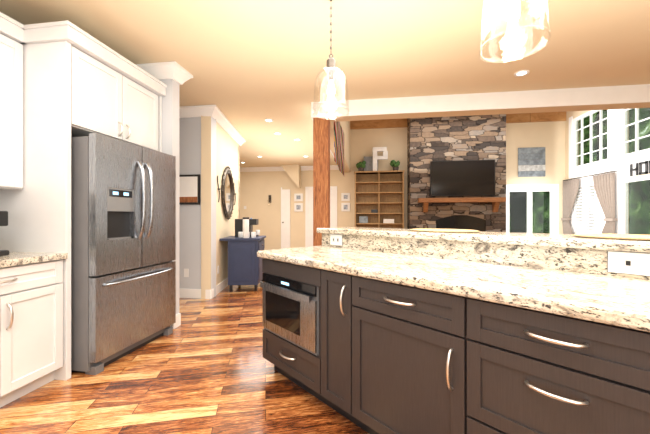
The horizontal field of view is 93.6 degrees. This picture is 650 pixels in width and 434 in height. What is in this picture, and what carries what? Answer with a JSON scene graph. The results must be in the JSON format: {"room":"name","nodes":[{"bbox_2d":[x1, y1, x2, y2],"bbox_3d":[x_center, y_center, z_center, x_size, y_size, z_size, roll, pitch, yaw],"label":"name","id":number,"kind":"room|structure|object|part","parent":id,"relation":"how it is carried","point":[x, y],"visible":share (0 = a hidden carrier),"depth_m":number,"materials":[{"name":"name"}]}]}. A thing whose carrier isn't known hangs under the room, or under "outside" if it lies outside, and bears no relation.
{"room":"kitchen","nodes":[
{"label":"kitchen","id":0,"kind":"room"},
{"bbox_2d":[160,79,180,326],"bbox_3d":[-1.961,-0.200,3.295,0.760,2.740,0.120,0,0,8],"label":"wall","id":1,"kind":"structure","parent":0,"point":[171,122],"depth_m":3.23,"materials":[{"name":"white paint"}]},
{"bbox_2d":[0,12,27,191],"bbox_3d":[-2.373,-0.786,1.993,0.296,1.170,0.514,0,0,8],"label":"upper cabinet","id":2,"kind":"object","parent":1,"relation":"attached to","point":[13,36],"depth_m":2.16,"materials":[{"name":"white wood"}]},
{"bbox_2d":[28,24,159,151],"bbox_3d":[-2.098,-1.020,2.731,0.635,0.700,0.945,0,0,8],"label":"upper cabinet","id":3,"kind":"object","parent":1,"relation":"attached to","point":[62,83],"depth_m":2.32,"materials":[{"name":"white wood"}]},
{"bbox_2d":[135,61,192,84],"bbox_3d":[-1.906,-1.504,3.287,0.850,0.128,0.320,0,0,8],"label":"crown molding","id":4,"kind":"structure","parent":1,"relation":"attached to","point":[177,72],"depth_m":3.15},
{"bbox_2d":[172,288,210,328],"bbox_3d":[-1.880,1.105,3.814,0.775,0.130,1.170,0,0,8],"label":"baseboard","id":5,"kind":"structure","parent":1,"relation":"attached to","point":[189,293],"depth_m":4.38,"materials":[{"name":"white wood"}]},
{"bbox_2d":[0,283,368,433],"bbox_3d":[1.088,1.200,3.432,11.200,0.060,12.300,0,0,8],"label":"floor","id":6,"kind":"structure","parent":0,"point":[205,367],"depth_m":2.02,"materials":[{"name":"brown wood"}]},
{"bbox_2d":[0,260,67,407],"bbox_3d":[-2.227,0.732,1.812,0.635,0.874,0.831,0,0,8],"label":"base cabinet","id":7,"kind":"object","parent":6,"relation":"on","point":[33,297],"depth_m":1.98,"materials":[{"name":"white wood"}]},
{"bbox_2d":[0,252,67,267],"bbox_3d":[-2.458,0.276,0.098,0.655,0.040,4.290,0,0,8],"label":"countertop","id":8,"kind":"structure","parent":7,"relation":"on","point":[7,261],"depth_m":1.99,"materials":[{"name":"beige stone"}]},
{"bbox_2d":[0,211,8,255],"bbox_3d":[-2.261,0.107,1.944,0.300,0.294,0.220,0,0,8],"label":"coffee maker","id":9,"kind":"object","parent":8,"relation":"on","point":[3,218],"depth_m":2.00,"materials":[{"name":"black plastic"}]},
{"bbox_2d":[71,133,175,374],"bbox_3d":[-1.939,0.278,2.729,0.852,1.785,0.880,0,0,11],"label":"fridge","id":10,"kind":"object","parent":6,"relation":"on","point":[123,248],"visible":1,"depth_m":2.44,"materials":[{"name":"grey metal"}]},
{"bbox_2d":[220,217,265,290],"bbox_3d":[-1.348,0.587,5.116,0.618,1.166,0.724,0,0,-3],"label":"cabinet","id":11,"kind":"object","parent":6,"relation":"on","point":[246,243],"visible":0.96,"depth_m":4.78,"materials":[{"name":"blue wood"}]},
{"bbox_2d":[313,117,329,245],"bbox_3d":[-0.045,-0.098,4.278,0.210,2.535,0.210,0,0,8],"label":"post","id":12,"kind":"object","parent":6,"relation":"on","point":[321,172],"visible":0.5,"depth_m":4.18,"materials":[{"name":"brown wood"}]},
{"bbox_2d":[354,147,404,228],"bbox_3d":[1.583,-0.430,8.961,1.440,3.200,0.381,0,0,8],"label":"bookshelf","id":13,"kind":"object","parent":6,"relation":"on","point":[379,199],"visible":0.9,"depth_m":9.06,"materials":[{"name":"brown wood"}]},
{"bbox_2d":[257,231,649,433],"bbox_3d":[0.982,0.657,1.412,1.052,1.025,3.340,0,0,-42],"label":"kitchen island","id":14,"kind":"object","parent":6,"relation":"on","point":[386,331],"depth_m":1.29,"materials":[{"name":"brown wood"}]},
{"bbox_2d":[317,227,649,250],"bbox_3d":[1.233,0.123,1.639,0.455,0.045,3.400,0,0,-42],"label":"island countertop","id":15,"kind":"structure","parent":14,"relation":"on","point":[498,237],"depth_m":1.65,"materials":[{"name":"beige stone"}]},
{"bbox_2d":[410,228,479,232],"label":"placemat","id":16,"kind":"object","parent":15,"relation":"on","point":[419,229],"depth_m":1.99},
{"bbox_2d":[572,233,649,239],"bbox_3d":[1.304,0.092,1.402,0.528,0.012,0.265,0,0,-42],"label":"placemat","id":17,"kind":"object","parent":15,"relation":"on","point":[622,236],"depth_m":1.43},
{"bbox_2d":[181,117,215,296],"bbox_3d":[-1.897,-0.200,4.483,0.555,2.740,0.150,0,0,8],"label":"wall","id":18,"kind":"structure","parent":0,"point":[181,139],"depth_m":4.41,"materials":[{"name":"grey paint"}]},
{"bbox_2d":[184,269,188,276],"bbox_3d":[-2.010,0.810,4.418,0.070,0.120,0.007,0,0,8],"label":"outlet","id":19,"kind":"object","parent":18,"relation":"attached to","point":[186,272],"visible":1,"depth_m":4.41,"materials":[{"name":"white plastic"}]},
{"bbox_2d":[179,174,199,204],"bbox_3d":[-1.982,-0.395,4.399,0.380,0.430,0.032,0,0,8],"label":"framed picture","id":20,"kind":"object","parent":18,"relation":"attached to","point":[189,189],"visible":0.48,"depth_m":4.38,"materials":[{"name":"white paper"}]},
{"bbox_2d":[184,105,244,140],"bbox_3d":[-1.658,-1.504,4.985,0.462,0.128,1.410,0,0,8],"label":"crown molding","id":21,"kind":"structure","parent":18,"relation":"attached to","point":[222,120],"depth_m":4.39,"materials":[{"name":"white wood"}]},
{"bbox_2d":[211,278,227,298],"bbox_3d":[-1.668,1.105,5.254,0.015,0.130,1.770,0,0,-3],"label":"baseboard","id":22,"kind":"structure","parent":18,"relation":"attached to","point":[222,285],"depth_m":4.75,"materials":[{"name":"white wood"}]},
{"bbox_2d":[201,116,239,298],"bbox_3d":[-2.850,-0.200,5.208,2.449,2.740,1.792,0,0,-3],"label":"wall","id":23,"kind":"structure","parent":0,"point":[227,149],"depth_m":4.78,"materials":[{"name":"beige paint"}]},
{"bbox_2d":[217,176,235,204],"bbox_3d":[-1.649,-0.301,5.108,0.060,0.662,1.277,0,0,-3],"label":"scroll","id":24,"kind":"object","parent":23,"relation":"attached to","point":[219,191],"visible":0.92,"depth_m":4.72,"materials":[{"name":"brown metal"}]},
{"bbox_3d":[-1.648,-0.410,5.190,0.050,0.916,0.730,0,0,-3],"label":"oval mirror","id":25,"kind":"part","parent":23,"relation":"part of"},
{"bbox_2d":[236,140,245,145],"bbox_3d":[-2.880,-1.504,6.155,2.456,0.128,0.566,0,0,8],"label":"crown molding","id":26,"kind":"structure","parent":23,"relation":"attached to","point":[240,142],"depth_m":6.06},
{"bbox_2d":[281,165,300,187],"bbox_3d":[-1.046,-1.224,9.332,0.570,0.689,0.290,0,0,8],"label":"soffit","id":27,"kind":"structure","parent":0,"point":[293,172],"depth_m":9.18,"materials":[{"name":"beige paint"}]},
{"bbox_2d":[0,0,649,166],"bbox_3d":[0.787,-1.610,3.373,10.620,0.080,12.100,0,0,8],"label":"ceiling","id":28,"kind":"structure","parent":0,"point":[250,66],"depth_m":2.83,"materials":[{"name":"beige paint"}]},
{"bbox_2d":[313,0,349,118],"bbox_3d":[0.042,-1.147,2.140,0.262,0.842,0.262,0,0,8],"label":"pendant light","id":29,"kind":"object","parent":28,"relation":"hanging from","point":[330,67],"visible":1,"depth_m":2.13,"materials":[{"name":"clear glass"}]},
{"bbox_2d":[479,0,550,62],"bbox_3d":[0.807,-1.147,1.309,0.262,0.842,0.262,0,0,8],"label":"pendant light","id":30,"kind":"object","parent":28,"relation":"hanging from","point":[513,10],"visible":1,"depth_m":1.30,"materials":[{"name":"clear glass"}]},
{"bbox_2d":[514,70,529,76],"bbox_3d":[2.143,-1.563,3.324,0.142,0.011,0.142,0,0,-4],"label":"recessed light","id":31,"kind":"object","parent":28,"relation":"in","point":[521,73],"depth_m":3.32,"materials":[{"name":"white"}]},
{"bbox_2d":[240,121,564,249],"bbox_3d":[1.587,-0.995,9.244,10.570,4.330,0.150,0,0,8],"label":"wall","id":32,"kind":"structure","parent":0,"point":[257,189],"depth_m":9.26,"materials":[{"name":"beige paint"}]},
{"bbox_2d":[240,165,338,171],"bbox_3d":[-1.485,-1.505,9.550,4.100,0.130,0.100,0,0,8],"label":"crown molding","id":33,"kind":"structure","parent":32,"relation":"attached to","point":[265,169],"depth_m":9.56,"materials":[{"name":"beige wood"}]},
{"bbox_2d":[294,203,302,211],"bbox_3d":[-0.822,-0.300,9.490,0.270,0.260,0.026,0,0,8],"label":"picture frames","id":34,"kind":"object","parent":32,"relation":"attached to","point":[298,207],"depth_m":9.48,"materials":[{"name":"white wood"}]},
{"bbox_2d":[294,193,302,200],"bbox_3d":[-0.822,-0.610,9.490,0.270,0.240,0.026,0,0,8],"label":"picture frames","id":35,"kind":"object","parent":32,"relation":"attached to","point":[297,197],"depth_m":9.48,"materials":[{"name":"white wood"}]},
{"bbox_2d":[281,186,336,248],"bbox_3d":[-0.510,0.113,9.415,1.770,2.106,0.086,0,0,8],"label":"hall door","id":36,"kind":"structure","parent":32,"relation":"in","point":[285,218],"depth_m":9.44,"materials":[{"name":"white wood"}]},
{"bbox_2d":[341,193,349,200],"bbox_3d":[0.628,-0.610,9.286,0.260,0.240,0.026,0,0,8],"label":"picture frames","id":37,"kind":"object","parent":32,"relation":"attached to","point":[344,196],"depth_m":9.27,"materials":[{"name":"white wood"}]},
{"bbox_2d":[341,203,349,210],"bbox_3d":[0.628,-0.300,9.286,0.260,0.260,0.026,0,0,8],"label":"picture frames","id":38,"kind":"object","parent":32,"relation":"attached to","point":[344,206],"depth_m":9.27,"materials":[{"name":"white wood"}]},
{"bbox_2d":[350,111,565,129],"bbox_3d":[3.711,-2.870,8.844,5.948,0.420,0.048,0,0,8],"label":"beam","id":39,"kind":"structure","parent":32,"relation":"attached to","point":[510,118],"depth_m":8.61,"materials":[{"name":"brown wood"}]},
{"bbox_2d":[518,147,544,176],"bbox_3d":[5.798,-1.540,8.559,0.700,0.820,0.026,0,0,8],"label":"picture","id":40,"kind":"object","parent":32,"relation":"attached to","point":[531,162],"visible":1,"depth_m":8.55},
{"bbox_2d":[506,184,558,233],"bbox_3d":[5.763,0.125,8.602,1.480,2.090,0.080,0,0,8],"label":"window","id":41,"kind":"object","parent":32,"relation":"attached to","point":[552,189],"visible":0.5,"depth_m":8.56,"materials":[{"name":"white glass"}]},
{"bbox_2d":[407,114,505,231],"bbox_3d":[3.605,-0.955,8.405,2.580,4.250,0.950,0,0,8],"label":"stone wall","id":42,"kind":"structure","parent":0,"point":[458,138],"depth_m":8.29,"materials":[{"name":"grey stone"}]},
{"bbox_2d":[418,197,505,211],"bbox_3d":[3.625,-0.320,8.153,2.170,0.380,0.237,0,0,8],"label":"mantel shelf","id":43,"kind":"object","parent":42,"relation":"attached to","point":[495,201],"visible":1,"depth_m":8.06,"materials":[{"name":"brown wood"}]},
{"bbox_2d":[430,160,494,195],"bbox_3d":[3.695,-1.045,8.217,1.650,0.950,0.058,0,0,8],"label":"screen","id":44,"kind":"object","parent":42,"relation":"attached to","point":[464,178],"visible":1,"depth_m":8.19,"materials":[{"name":"black plastic"}]},
{"bbox_2d":[311,84,649,171],"bbox_3d":[3.235,-2.220,6.311,6.190,1.720,5.200,0,0,8],"label":"header","id":45,"kind":"object","parent":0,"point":[580,99],"visible":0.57,"depth_m":3.90,"materials":[{"name":"white paint"}]},
{"bbox_2d":[334,121,343,174],"bbox_3d":[0.281,-1.330,5.716,0.029,0.900,1.900,0,0,8],"label":"quilt","id":46,"kind":"object","parent":45,"relation":"hanging from","point":[338,145],"visible":0.9,"depth_m":5.70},
{"bbox_2d":[565,110,649,233],"bbox_3d":[5.918,-0.995,2.627,0.150,4.330,12.050,0,0,8],"label":"wall","id":47,"kind":"structure","parent":0,"point":[574,114],"depth_m":8.24,"materials":[{"name":"beige paint"}]},
{"bbox_2d":[563,170,616,180],"bbox_3d":[6.458,-1.000,7.509,0.088,0.028,1.770,0,0,8],"label":"curtain rod","id":48,"kind":"object","parent":47,"relation":"attached to","point":[590,175],"visible":0.98,"depth_m":7.33,"materials":[{"name":"brown metal"}]},
{"bbox_2d":[561,179,579,233],"bbox_3d":[6.508,0.085,8.084,0.090,2.131,0.648,0,0,8],"label":"curtain","id":49,"kind":"object","parent":48,"relation":"hanging from","point":[570,189],"visible":0.75,"depth_m":8.15,"materials":[{"name":"fabric"}]},
{"bbox_2d":[593,172,616,233],"bbox_3d":[6.349,0.085,6.952,0.090,2.131,0.645,0,0,8],"label":"curtain","id":50,"kind":"object","parent":48,"relation":"hanging from","point":[604,186],"visible":0.69,"depth_m":6.82,"materials":[{"name":"fabric"}]},
{"bbox_2d":[569,108,649,233],"bbox_3d":[6.415,-0.760,6.632,0.100,3.860,3.320,0,0,8],"label":"window","id":51,"kind":"structure","parent":47,"relation":"in","point":[619,160],"depth_m":6.95,"materials":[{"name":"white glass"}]},
{"bbox_2d":[630,160,649,175],"bbox_3d":[6.269,-0.967,5.913,0.020,0.250,0.825,0,0,8],"label":"home sign","id":52,"kind":"object","parent":51,"relation":"attached to","point":[635,169],"visible":0.9,"depth_m":6.07,"materials":[{"name":"black plastic"}]},
{"label":"outside","id":53,"kind":"structure","parent":0,"visible":0},
{"bbox_2d":[509,108,649,234],"bbox_3d":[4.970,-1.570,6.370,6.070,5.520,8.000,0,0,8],"label":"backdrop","id":54,"kind":"structure","parent":53,"point":[543,201],"depth_m":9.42,"materials":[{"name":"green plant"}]}
]}

